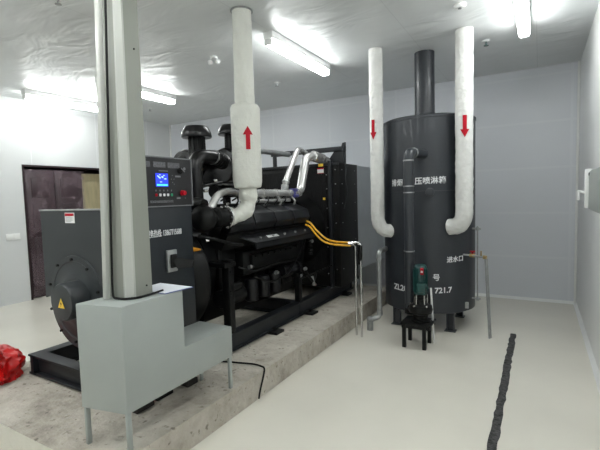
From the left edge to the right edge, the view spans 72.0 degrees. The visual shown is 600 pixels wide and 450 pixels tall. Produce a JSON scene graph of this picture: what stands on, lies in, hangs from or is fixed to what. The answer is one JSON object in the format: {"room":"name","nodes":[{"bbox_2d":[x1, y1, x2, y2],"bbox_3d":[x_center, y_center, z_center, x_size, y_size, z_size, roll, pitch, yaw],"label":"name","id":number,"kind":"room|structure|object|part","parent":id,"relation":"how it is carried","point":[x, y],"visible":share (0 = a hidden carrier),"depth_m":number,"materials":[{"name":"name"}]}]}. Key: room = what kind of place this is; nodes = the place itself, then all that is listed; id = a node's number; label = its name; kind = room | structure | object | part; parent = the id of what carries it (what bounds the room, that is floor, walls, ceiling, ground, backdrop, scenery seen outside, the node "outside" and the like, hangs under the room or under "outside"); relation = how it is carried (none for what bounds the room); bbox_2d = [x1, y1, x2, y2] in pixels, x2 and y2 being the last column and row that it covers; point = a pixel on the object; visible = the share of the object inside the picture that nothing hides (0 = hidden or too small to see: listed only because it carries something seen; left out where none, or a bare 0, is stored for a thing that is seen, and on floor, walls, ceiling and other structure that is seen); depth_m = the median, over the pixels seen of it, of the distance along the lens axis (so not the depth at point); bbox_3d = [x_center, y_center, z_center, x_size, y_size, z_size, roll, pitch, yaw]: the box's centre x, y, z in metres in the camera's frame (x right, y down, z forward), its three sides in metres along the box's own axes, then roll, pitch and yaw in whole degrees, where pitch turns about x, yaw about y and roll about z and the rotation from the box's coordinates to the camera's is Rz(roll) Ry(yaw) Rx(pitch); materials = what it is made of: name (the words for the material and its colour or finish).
{"room":"mechanical room","nodes":[
{"label":"mechanical room","id":0,"kind":"room"},
{"bbox_2d":[24,167,98,173],"bbox_3d":[-4.275,0.016,7.482,0.399,2.280,1.820,1,5,30],"label":"door frame","id":1,"kind":"structure","parent":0,"point":[25,168],"depth_m":7.66,"materials":[{"name":"black metal"}]},
{"bbox_2d":[0,96,169,306],"bbox_3d":[-5.207,-0.274,5.320,0.150,3.205,9.200,1,5,30],"label":"wall","id":2,"kind":"structure","parent":0,"point":[31,132],"depth_m":6.61,"materials":[{"name":"white paint"}]},
{"bbox_2d":[6,233,19,240],"bbox_3d":[-4.468,0.183,6.437,0.018,0.100,0.200,1,5,30],"label":"wall switch","id":3,"kind":"object","parent":2,"relation":"attached to","point":[15,236],"visible":1,"depth_m":6.44,"materials":[{"name":"white plastic"}]},
{"bbox_2d":[22,164,98,299],"bbox_3d":[-4.027,0.069,7.342,0.150,2.180,1.620,1,5,30],"label":"doorway","id":4,"kind":"structure","parent":2,"relation":"in","point":[23,165],"depth_m":6.66,"materials":[{"name":"metal"}]},
{"bbox_2d":[24,170,55,297],"bbox_3d":[-4.275,0.137,6.889,0.117,2.100,0.480,1,5,30],"label":"door","id":5,"kind":"structure","parent":4,"relation":"attached to","point":[40,195],"depth_m":6.80,"materials":[{"name":"tinted wood"},{"name":"dark brown painted metal"}]},
{"bbox_2d":[53,170,83,208],"bbox_3d":[-4.029,0.101,7.311,0.117,2.100,0.500,1,5,30],"label":"door","id":6,"kind":"structure","parent":4,"relation":"attached to","point":[67,185],"depth_m":7.24,"materials":[{"name":"brown wood"}]},
{"bbox_2d":[0,0,599,124],"bbox_3d":[-1.926,-1.881,3.278,7.940,0.100,9.600,1,5,30],"label":"ceiling","id":7,"kind":"structure","parent":0,"point":[47,47],"depth_m":4.49,"materials":[{"name":"white paint"}]},
{"bbox_2d":[21,89,97,111],"bbox_3d":[-3.655,-1.935,6.516,0.110,0.140,1.320,1,5,30],"label":"ceiling light","id":8,"kind":"object","parent":7,"relation":"attached to","point":[27,94],"visible":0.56,"depth_m":6.33,"materials":[{"name":"white plastic"}]},
{"bbox_2d":[95,77,175,104],"bbox_3d":[-2.334,-1.937,6.003,0.110,0.140,1.320,1,5,30],"label":"ceiling light","id":9,"kind":"object","parent":7,"relation":"attached to","point":[147,93],"visible":0.53,"depth_m":6.23,"materials":[{"name":"white plastic"}]},
{"bbox_2d":[208,56,219,64],"bbox_3d":[-1.005,-1.918,4.827,0.150,0.090,0.090,1,5,30],"label":"lamp","id":10,"kind":"object","parent":7,"relation":"attached to","point":[217,61],"visible":1,"depth_m":4.81,"materials":[{"name":"white plastic"}]},
{"bbox_2d":[263,30,329,75],"bbox_3d":[0.008,-1.911,4.680,0.110,0.140,1.320,1,5,30],"label":"ceiling light","id":11,"kind":"object","parent":7,"relation":"attached to","point":[273,40],"visible":1,"depth_m":4.50,"materials":[{"name":"white plastic"}]},
{"bbox_2d":[453,2,465,9],"bbox_3d":[1.413,-1.930,3.654,0.110,0.039,0.110,1,5,30],"label":"smoke detector","id":12,"kind":"object","parent":7,"relation":"attached to","point":[459,5],"visible":1,"depth_m":3.63,"materials":[{"name":"white plastic"}]},
{"bbox_2d":[482,39,489,46],"bbox_3d":[2.051,-2.001,4.553,0.080,0.056,0.080,1,5,30],"label":"sprinkler","id":13,"kind":"object","parent":7,"relation":"attached to","point":[487,40],"visible":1,"depth_m":4.54,"materials":[{"name":"white plastic"}]},
{"bbox_2d":[514,0,530,37],"bbox_3d":[1.910,-1.887,3.554,0.110,0.140,1.320,1,5,30],"label":"ceiling light","id":14,"kind":"object","parent":7,"relation":"attached to","point":[522,7],"visible":1,"depth_m":3.65,"materials":[{"name":"white plastic"}]},
{"bbox_2d":[0,296,599,449],"bbox_3d":[-2.008,1.413,3.605,8.340,0.100,9.600,1,5,30],"label":"floor","id":15,"kind":"structure","parent":0,"point":[370,391],"depth_m":3.29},
{"bbox_2d":[0,344,25,385],"bbox_3d":[-2.443,1.052,3.210,0.604,0.298,0.481,1,5,30],"label":"plastic bag","id":16,"kind":"object","parent":15,"relation":"on","point":[12,359],"visible":1,"depth_m":3.17,"materials":[{"name":"red plastic"}]},
{"bbox_2d":[81,174,99,208],"bbox_3d":[-3.853,0.076,7.822,0.030,2.070,0.540,1,5,30],"label":"plywood board","id":17,"kind":"object","parent":15,"relation":"on","point":[90,183],"visible":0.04,"depth_m":7.71,"materials":[{"name":"beige wood"}]},
{"bbox_2d":[76,290,232,449],"bbox_3d":[-0.851,0.797,2.612,0.305,0.800,0.934,1,5,30],"label":"base cabinet","id":18,"kind":"object","parent":15,"relation":"on","point":[134,352],"visible":0.97,"depth_m":2.28,"materials":[{"name":"grey metal"}]},
{"bbox_3d":[-1.187,1.118,2.316,0.020,0.218,0.026,1,5,30],"label":"leg","id":19,"kind":"part","parent":18,"relation":"part of","materials":[{"name":"grey metal"}]},
{"bbox_2d":[94,0,109,298],"bbox_3d":[-1.090,-0.681,2.263,0.111,2.202,0.034,-1,4,5],"label":"pipe","id":20,"kind":"object","parent":18,"relation":"on","point":[97,3],"visible":1,"depth_m":2.27,"materials":[{"name":"white metal"}]},
{"bbox_2d":[102,0,151,297],"bbox_3d":[-1.014,-0.689,2.345,0.190,2.202,0.174,1,5,30],"label":"duct","id":21,"kind":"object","parent":18,"relation":"on","point":[132,276],"depth_m":2.31,"materials":[{"name":"grey metal"}]},
{"bbox_2d":[104,0,163,299],"bbox_3d":[-0.951,-0.687,2.298,0.286,2.203,0.108,-4,5,-30],"label":"cable","id":22,"kind":"object","parent":21,"relation":"attached to","point":[105,1],"visible":1,"depth_m":2.29,"materials":[{"name":"rubber"}]},
{"bbox_3d":[-0.918,1.117,2.222,0.020,0.218,0.026,1,5,30],"label":"leg","id":23,"kind":"part","parent":18,"relation":"part of","materials":[{"name":"grey metal"}]},
{"bbox_2d":[152,283,192,293],"bbox_3d":[-0.845,0.394,2.568,0.290,0.006,0.205,1,5,30],"label":"paper sheet","id":24,"kind":"object","parent":18,"relation":"on","point":[168,288],"visible":0.71,"depth_m":2.56,"materials":[{"name":"white paper"}]},
{"bbox_3d":[-0.741,1.044,3.085,0.020,0.235,0.026,1,5,30],"label":"leg","id":25,"kind":"part","parent":18,"relation":"part of","materials":[{"name":"grey metal"}]},
{"bbox_3d":[-0.498,1.048,2.944,0.020,0.235,0.026,1,5,30],"label":"leg","id":26,"kind":"part","parent":18,"relation":"part of","materials":[{"name":"grey metal"}]},
{"bbox_2d":[0,284,386,449],"bbox_3d":[-0.672,1.163,4.513,1.935,0.200,4.560,1,5,30],"label":"concrete plinth","id":27,"kind":"object","parent":15,"relation":"on","point":[37,413],"visible":0.4,"depth_m":2.87,"materials":[{"name":"grey concrete"}]},
{"bbox_2d":[132,400,154,413],"bbox_3d":[-1.040,1.173,2.698,0.100,0.042,0.140,1,5,30],"label":"block","id":28,"kind":"object","parent":27,"relation":"on","point":[151,403],"visible":0.26,"depth_m":2.66,"materials":[{"name":"black rubber"}]},
{"bbox_2d":[181,377,197,386],"bbox_3d":[-0.822,1.144,3.033,0.100,0.042,0.100,1,5,30],"label":"block","id":29,"kind":"object","parent":27,"relation":"on","point":[194,380],"visible":0.5,"depth_m":2.99,"materials":[{"name":"black rubber"}]},
{"bbox_2d":[28,124,358,400],"bbox_3d":[-0.705,0.003,4.498,1.483,2.114,3.875,1,5,30],"label":"diesel generator","id":30,"kind":"object","parent":27,"relation":"on","point":[194,242],"visible":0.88,"depth_m":3.74,"materials":[{"name":"paint"}]},
{"bbox_3d":[-1.609,0.402,3.015,0.860,1.025,0.030,1,5,30],"label":"plate","id":31,"kind":"part","parent":30,"relation":"part of","materials":[{"name":"grey paint"}]},
{"bbox_3d":[-0.926,-0.300,2.878,0.006,0.345,0.480,1,5,30],"label":"fascia frame","id":32,"kind":"part","parent":30,"relation":"part of","materials":[{"name":"black metal"}]},
{"bbox_3d":[-0.908,0.253,2.924,0.022,0.155,0.087,1,5,30],"label":"breaker frame","id":33,"kind":"part","parent":30,"relation":"part of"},
{"bbox_3d":[-0.834,0.253,2.934,0.164,0.100,0.043,-3,4,-18],"label":"breaker handle","id":34,"kind":"part","parent":30,"relation":"part of","materials":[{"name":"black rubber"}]},
{"bbox_2d":[203,152,232,186],"bbox_3d":[-0.795,-0.521,3.870,0.350,0.348,0.111,-2,4,0],"label":"pipe elbow","id":35,"kind":"object","parent":30,"relation":"on","point":[221,170],"depth_m":3.82,"materials":[{"name":"black paint"}]},
{"bbox_3d":[-0.626,0.623,3.773,0.184,0.215,0.310,1,5,30],"label":"starter motor","id":36,"kind":"part","parent":30,"relation":"part of","materials":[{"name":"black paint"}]},
{"bbox_2d":[230,6,261,225],"bbox_3d":[-0.526,-0.945,3.686,0.361,1.901,0.272,-5,5,-40],"label":"exhaust pipe","id":37,"kind":"object","parent":30,"relation":"attached to","point":[244,114],"visible":0.98,"depth_m":3.62,"materials":[{"name":"fabric"}]},
{"bbox_3d":[-0.119,-0.781,5.557,1.403,0.033,0.020,1,5,30],"label":"radiator post","id":38,"kind":"part","parent":30,"relation":"part of","materials":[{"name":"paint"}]},
{"bbox_3d":[0.403,-0.007,5.305,0.045,1.625,0.045,1,5,30],"label":"radiator post","id":39,"kind":"part","parent":30,"relation":"part of","materials":[{"name":"metal"}]},
{"bbox_2d":[222,361,264,398],"bbox_3d":[-0.495,1.225,3.345,0.500,0.212,0.148,1,5,30],"label":"cable","id":40,"kind":"object","parent":27,"relation":"on","point":[263,367],"visible":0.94,"depth_m":3.28,"materials":[{"name":"black rubber"}]},
{"bbox_2d":[348,241,362,336],"bbox_3d":[0.618,0.699,4.521,0.154,1.052,0.089,1,5,30],"label":"pipe","id":41,"kind":"object","parent":15,"relation":"on","point":[351,243],"visible":1,"depth_m":4.50,"materials":[{"name":"metal"}]},
{"bbox_2d":[306,220,347,243],"bbox_3d":[0.307,0.073,4.685,0.656,0.246,0.059,2,5,41],"label":"hose","id":42,"kind":"object","parent":41,"relation":"attached to","point":[312,225],"visible":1,"depth_m":4.69,"materials":[{"name":"yellow rubber"}]},
{"bbox_2d":[305,224,350,246],"bbox_3d":[0.299,0.110,4.661,0.623,0.236,0.054,2,5,40],"label":"hose","id":43,"kind":"object","parent":41,"relation":"attached to","point":[309,226],"visible":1,"depth_m":4.65,"materials":[{"name":"yellow rubber"}]},
{"bbox_2d":[400,315,435,350],"bbox_3d":[1.214,1.102,4.230,0.300,0.255,0.270,1,5,30],"label":"stand","id":44,"kind":"object","parent":15,"relation":"on","point":[406,322],"visible":0.89,"depth_m":4.16,"materials":[{"name":"black paint"}]},
{"bbox_3d":[1.057,1.117,4.189,0.036,0.240,0.036,1,5,30],"label":"leg","id":45,"kind":"part","parent":44,"relation":"part of","materials":[{"name":"black paint"}]},
{"bbox_3d":[1.167,1.101,4.378,0.036,0.240,0.036,1,5,30],"label":"leg","id":46,"kind":"part","parent":44,"relation":"part of","materials":[{"name":"black paint"}]},
{"bbox_3d":[1.211,1.002,4.223,0.300,0.055,0.270,1,5,30],"label":"plate","id":47,"kind":"part","parent":44,"relation":"part of","materials":[{"name":"black paint"}]},
{"bbox_2d":[405,264,432,322],"bbox_3d":[1.277,0.674,4.346,0.306,0.580,0.576,1,5,30],"label":"pump","id":48,"kind":"object","parent":44,"relation":"on","point":[421,307],"visible":0.98,"depth_m":4.13,"materials":[{"name":"teal paint"}]},
{"bbox_3d":[1.281,0.823,4.356,0.306,0.280,0.576,1,5,30],"label":"pump casing","id":49,"kind":"part","parent":48,"relation":"part of","materials":[{"name":"black paint"}]},
{"bbox_3d":[1.217,0.549,4.175,0.144,0.305,0.144,1,5,30],"label":"motor","id":50,"kind":"part","parent":48,"relation":"part of","materials":[{"name":"teal paint"}]},
{"bbox_2d":[430,288,434,343],"bbox_3d":[1.349,0.927,4.206,0.020,0.604,0.130,1,5,33],"label":"cable conduit","id":51,"kind":"object","parent":48,"relation":"attached to","point":[431,298],"visible":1,"depth_m":4.20,"materials":[{"name":"white plastic"}]},
{"bbox_3d":[1.230,1.119,4.088,0.036,0.240,0.036,1,5,30],"label":"leg","id":52,"kind":"part","parent":44,"relation":"part of","materials":[{"name":"black paint"}]},
{"bbox_3d":[1.340,1.103,4.278,0.036,0.240,0.036,1,5,30],"label":"leg","id":53,"kind":"part","parent":44,"relation":"part of","materials":[{"name":"black paint"}]},
{"bbox_2d":[383,50,480,332],"bbox_3d":[1.539,-0.434,4.944,1.052,3.204,1.061,-3,4,-19],"label":"tank","id":54,"kind":"object","parent":15,"relation":"on","point":[451,274],"visible":0.81,"depth_m":4.53,"materials":[{"name":"metal"}]},
{"bbox_2d":[367,246,387,330],"bbox_3d":[0.922,0.731,4.845,0.167,0.928,0.429,1,5,30],"label":"pipe","id":55,"kind":"object","parent":54,"relation":"attached to","point":[370,319],"visible":1,"depth_m":4.70,"materials":[{"name":"silver metal"}]},
{"bbox_2d":[368,47,393,236],"bbox_3d":[0.945,-0.927,4.778,0.274,2.160,0.166,-1,4,6],"label":"exhaust pipe","id":56,"kind":"object","parent":54,"relation":"attached to","point":[379,224],"visible":1,"depth_m":4.72,"materials":[{"name":"white fabric"}]},
{"bbox_3d":[1.163,1.052,4.940,0.120,0.260,0.100,1,5,30],"label":"leg","id":57,"kind":"part","parent":54,"relation":"part of","materials":[{"name":"paint"}]},
{"bbox_2d":[403,148,427,307],"bbox_3d":[1.223,0.025,4.368,0.113,1.664,0.393,2,5,43],"label":"riser pipe","id":58,"kind":"object","parent":54,"relation":"attached to","point":[410,153],"visible":0.98,"depth_m":4.23,"materials":[{"name":"metal"}]},
{"bbox_3d":[1.690,1.059,4.635,0.120,0.260,0.100,1,5,30],"label":"leg","id":59,"kind":"part","parent":54,"relation":"part of","materials":[{"name":"paint"}]},
{"bbox_2d":[446,26,473,234],"bbox_3d":[1.677,-0.942,4.316,0.186,2.112,0.262,-5,5,-41],"label":"exhaust pipe","id":60,"kind":"object","parent":54,"relation":"attached to","point":[464,36],"visible":1,"depth_m":4.22,"materials":[{"name":"white paint"}]},
{"bbox_3d":[1.994,1.014,5.159,0.120,0.260,0.100,1,5,30],"label":"leg","id":61,"kind":"part","parent":54,"relation":"part of","materials":[{"name":"paint"}]},
{"bbox_2d":[463,251,491,338],"bbox_3d":[1.912,0.733,4.469,0.066,0.921,0.331,-5,5,-38],"label":"pipe","id":62,"kind":"object","parent":54,"relation":"attached to","point":[484,257],"visible":1,"depth_m":4.36,"materials":[{"name":"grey metal"}]},
{"bbox_2d":[487,333,515,449],"bbox_3d":[1.579,1.287,3.216,0.069,0.002,2.940,1,5,30],"label":"channel","id":63,"kind":"object","parent":15,"relation":"on","point":[494,435],"visible":1,"depth_m":3.09,"materials":[{"name":"black metal"}]},
{"bbox_2d":[171,61,577,300],"bbox_3d":[0.461,-0.575,7.423,7.940,3.205,0.150,1,5,30],"label":"wall","id":64,"kind":"structure","parent":0,"point":[526,121],"depth_m":5.88,"materials":[{"name":"grey paint"}]},
{"bbox_2d":[169,125,171,156],"bbox_3d":[-2.832,-0.608,9.229,0.030,3.205,0.030,1,5,30],"label":"trim","id":65,"kind":"structure","parent":64,"relation":"attached to","point":[169,125],"depth_m":9.13,"materials":[{"name":"white paint"}]},
{"bbox_2d":[357,165,384,269],"bbox_3d":[0.523,-0.150,6.641,1.360,1.480,1.196,1,5,30],"label":"air duct","id":66,"kind":"object","parent":64,"relation":"attached to","point":[370,240],"visible":0.28,"depth_m":6.09,"materials":[{"name":"grey metal"}]},
{"bbox_2d":[352,282,573,303],"bbox_3d":[0.459,1.012,7.452,7.540,0.035,0.035,1,5,30],"label":"baseboard","id":67,"kind":"structure","parent":64,"relation":"attached to","point":[479,294],"depth_m":5.89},
{"bbox_2d":[576,1,599,372],"bbox_3d":[1.446,-0.193,1.463,0.150,3.205,9.200,1,5,30],"label":"wall","id":68,"kind":"structure","parent":0,"point":[588,243],"depth_m":4.21,"materials":[{"name":"white paint"}]},
{"bbox_2d":[574,61,580,302],"bbox_3d":[3.664,-0.530,5.462,0.030,3.205,0.030,1,5,30],"label":"trim","id":69,"kind":"structure","parent":68,"relation":"attached to","point":[579,62],"depth_m":5.44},
{"bbox_2d":[573,302,599,393],"bbox_3d":[1.410,1.386,1.618,0.035,0.035,9.200,1,5,30],"label":"baseboard","id":70,"kind":"structure","parent":68,"relation":"attached to","point":[596,373],"depth_m":3.96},
{"bbox_2d":[577,167,599,212],"bbox_3d":[2.055,-0.193,2.848,0.185,0.420,0.900,1,5,30],"label":"electrical box","id":71,"kind":"object","parent":68,"relation":"attached to","point":[591,192],"visible":1,"depth_m":2.97,"materials":[{"name":"white plastic"}]},
{"bbox_3d":[2.015,-0.237,2.816,0.013,0.285,0.790,1,5,30],"label":"lid","id":72,"kind":"part","parent":71,"relation":"part of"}
]}

